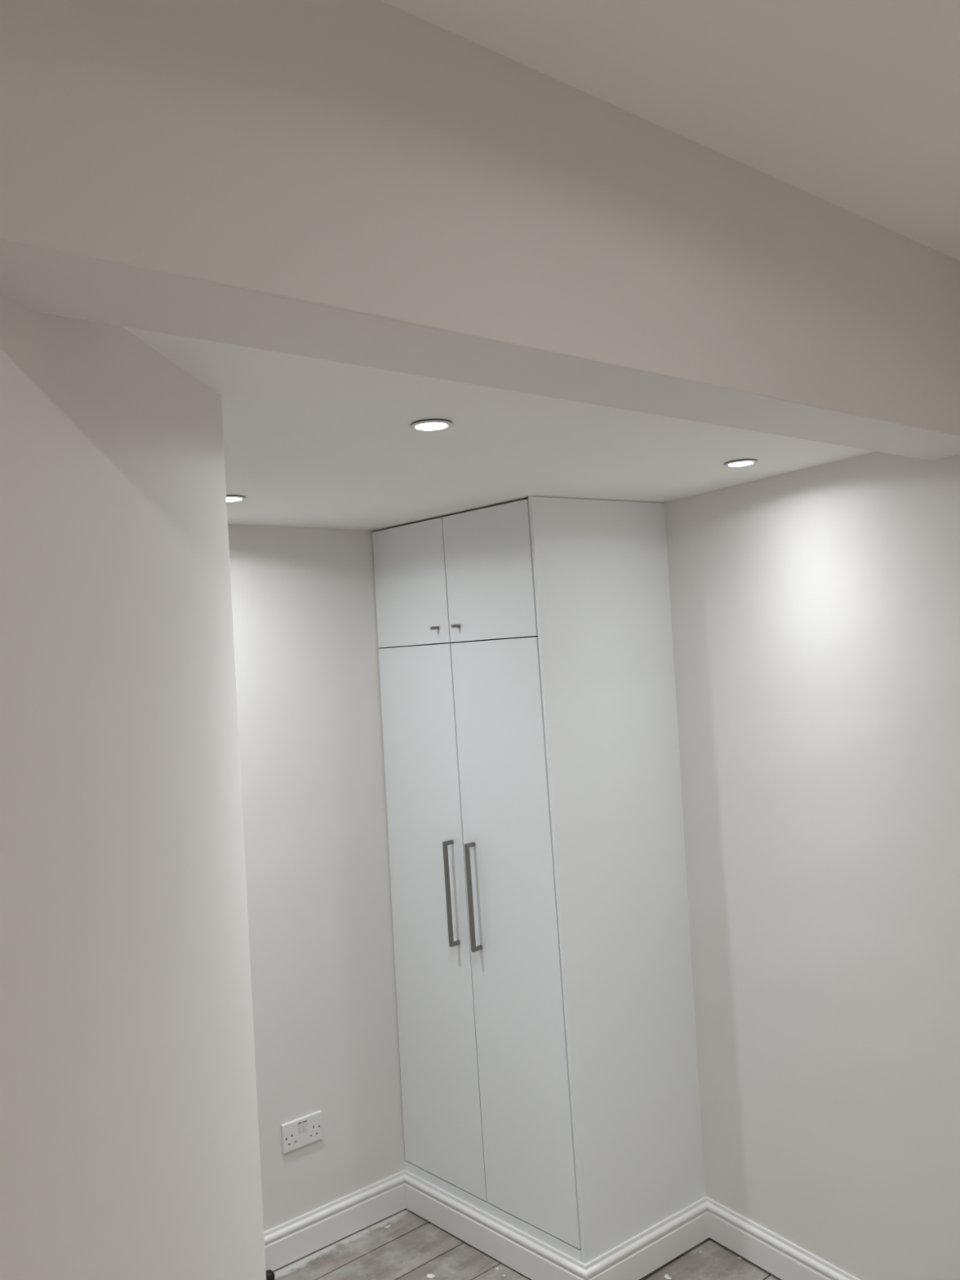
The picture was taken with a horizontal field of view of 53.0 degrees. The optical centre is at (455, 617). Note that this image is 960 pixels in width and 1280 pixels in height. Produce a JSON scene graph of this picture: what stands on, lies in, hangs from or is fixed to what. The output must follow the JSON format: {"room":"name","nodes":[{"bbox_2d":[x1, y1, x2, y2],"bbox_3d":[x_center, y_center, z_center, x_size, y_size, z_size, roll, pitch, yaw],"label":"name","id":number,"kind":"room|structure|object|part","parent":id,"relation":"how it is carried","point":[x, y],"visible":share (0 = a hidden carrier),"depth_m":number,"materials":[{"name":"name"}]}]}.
{"room":"bedroom","nodes":[
{"label":"bedroom","id":0,"kind":"room"},
{"bbox_2d":[0,293,266,1279],"bbox_3d":[-0.644,0.539,-0.007,0.131,2.880,3.354,-4,-2,8],"label":"wall","id":1,"kind":"structure","parent":0,"point":[130,1142],"depth_m":1.22,"materials":[{"name":"paint"}]},
{"bbox_2d":[227,524,436,1231],"bbox_3d":[-1.206,0.870,2.773,4.262,2.520,0.272,-2,-3,-38],"label":"wall","id":2,"kind":"structure","parent":0,"point":[320,915],"depth_m":3.27,"materials":[{"name":"paint"}]},
{"bbox_2d":[280,1110,322,1154],"bbox_3d":[-0.505,1.694,3.167,0.146,0.091,0.012,-2,-3,-37],"label":"double socket","id":3,"kind":"object","parent":2,"relation":"attached to","point":[300,1132],"visible":1,"depth_m":3.16,"materials":[{"name":"white plastic"}]},
{"bbox_2d":[297,1122,302,1132],"bbox_3d":[-0.512,1.677,3.162,0.013,0.025,0.009,-2,-3,-38],"label":"rocker switch","id":4,"kind":"object","parent":3,"relation":"attached to","point":[300,1124],"depth_m":3.16,"materials":[{"name":"white plastic"}]},
{"bbox_2d":[302,1120,306,1130],"bbox_3d":[-0.498,1.676,3.172,0.013,0.025,0.009,-2,-3,-38],"label":"rocker switch","id":5,"kind":"object","parent":3,"relation":"attached to","point":[304,1122],"depth_m":3.17,"materials":[{"name":"white plastic"}]},
{"bbox_2d":[263,1169,405,1271],"bbox_3d":[-1.370,2.043,2.487,3.001,0.120,0.018,-2,-3,-37],"label":"baseboard","id":6,"kind":"structure","parent":2,"relation":"attached to","point":[285,1243],"depth_m":3.20,"materials":[{"name":"paint"}]},
{"bbox_2d":[0,0,959,460],"bbox_3d":[-0.158,-0.641,1.271,4.250,0.556,0.179,-2,-3,-38],"label":"ceiling beam","id":7,"kind":"structure","parent":0,"point":[374,184],"depth_m":1.26,"materials":[{"name":"paint"}]},
{"bbox_2d":[121,326,875,530],"bbox_3d":[-0.761,-0.422,2.128,4.350,0.150,1.980,-2,-3,-38],"label":"ceiling","id":8,"kind":"structure","parent":0,"point":[312,442],"depth_m":2.24,"materials":[{"name":"paint"}]},
{"bbox_2d":[226,494,245,502],"bbox_3d":[-0.627,-0.328,2.668,0.088,0.008,0.088,-2,-3,-38],"label":"recessed light","id":9,"kind":"object","parent":8,"relation":"in","point":[230,498],"visible":0.61,"depth_m":2.65,"materials":[{"name":"grey"}]},
{"bbox_2d":[409,418,453,431],"bbox_3d":[-0.050,-0.392,1.969,0.088,0.008,0.088,-2,-3,-38],"label":"recessed light","id":10,"kind":"object","parent":8,"relation":"in","point":[428,424],"visible":1,"depth_m":1.95,"materials":[{"name":"grey"}]},
{"bbox_2d":[724,458,757,466],"bbox_3d":[0.768,-0.415,2.594,0.088,0.008,0.088,-2,-3,-38],"label":"recessed light","id":11,"kind":"object","parent":8,"relation":"in","point":[744,462],"visible":1,"depth_m":2.58,"materials":[{"name":"grey"}]},
{"bbox_2d":[273,1192,781,1279],"bbox_3d":[0.457,1.987,0.214,4.900,0.160,6.250,-2,-3,-38],"label":"floor","id":12,"kind":"structure","parent":0,"point":[403,1245],"depth_m":3.07,"materials":[{"name":"grey wood"}]},
{"bbox_2d":[266,1269,275,1279],"bbox_3d":[-0.586,2.069,3.017,0.037,0.035,0.037,-2,-3,-38],"label":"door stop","id":13,"kind":"object","parent":12,"relation":"on","point":[270,1275],"visible":0.67,"depth_m":3.01,"materials":[{"name":"black rubber"}]},
{"bbox_2d":[372,496,709,1279],"bbox_3d":[0.259,0.845,3.301,0.602,2.398,0.902,-1,-3,-44],"label":"wardrobe","id":14,"kind":"object","parent":12,"relation":"on","point":[546,1017],"visible":1,"depth_m":3.06,"materials":[{"name":"paint"}]},
{"bbox_3d":[-0.156,-0.114,3.358,0.021,0.420,0.377,-1,-3,-44],"label":"door","id":15,"kind":"part","parent":14,"relation":"part of","materials":[{"name":"paint"}]},
{"bbox_3d":[-0.084,1.000,3.299,0.028,1.807,0.401,-1,-3,-44],"label":"door","id":16,"kind":"part","parent":14,"relation":"part of","materials":[{"name":"paint"}]},
{"bbox_3d":[-0.070,0.035,3.233,0.033,0.010,0.011,-1,-3,-44],"label":"knob","id":17,"kind":"part","parent":14,"relation":"part of","materials":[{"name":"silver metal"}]},
{"bbox_3d":[-0.015,0.912,3.184,0.041,0.343,0.017,-1,-3,-44],"label":"handle","id":18,"kind":"part","parent":14,"relation":"part of","materials":[{"name":"silver metal"}]},
{"bbox_3d":[0.000,0.028,3.160,0.033,0.010,0.011,-1,-3,-44],"label":"knob","id":19,"kind":"part","parent":14,"relation":"part of","materials":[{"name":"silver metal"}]},
{"bbox_3d":[0.057,0.902,3.109,0.041,0.343,0.017,-1,-3,-44],"label":"handle","id":20,"kind":"part","parent":14,"relation":"part of","materials":[{"name":"silver metal"}]},
{"bbox_3d":[0.107,-0.141,3.084,0.021,0.420,0.388,-1,-3,-44],"label":"door","id":21,"kind":"part","parent":14,"relation":"part of","materials":[{"name":"paint"}]},
{"bbox_3d":[0.180,0.973,3.023,0.027,1.807,0.406,-1,-3,-44],"label":"door","id":22,"kind":"part","parent":14,"relation":"part of","materials":[{"name":"paint"}]},
{"bbox_3d":[0.533,0.818,3.044,0.570,2.398,0.048,-2,-3,-36],"label":"panel","id":23,"kind":"part","parent":14,"relation":"part of","materials":[{"name":"paint"}]},
{"bbox_2d":[381,0,959,260],"bbox_3d":[0.913,-0.988,-0.547,4.800,0.144,4.080,-2,-3,-38],"label":"ceiling","id":24,"kind":"structure","parent":0,"point":[853,105],"depth_m":1.43,"materials":[{"name":"paint"}]},
{"bbox_2d":[664,451,959,1279],"bbox_3d":[1.952,0.450,1.550,0.490,2.880,6.017,-2,-3,-32],"label":"wall","id":25,"kind":"structure","parent":0,"point":[815,610],"depth_m":2.72,"materials":[{"name":"paint"}]},
{"bbox_2d":[706,1196,859,1279],"bbox_3d":[2.209,1.770,1.109,0.018,0.116,4.908,-2,-3,-35],"label":"baseboard","id":26,"kind":"structure","parent":25,"relation":"attached to","point":[780,1257],"depth_m":2.92,"materials":[{"name":"paint"}]}
]}

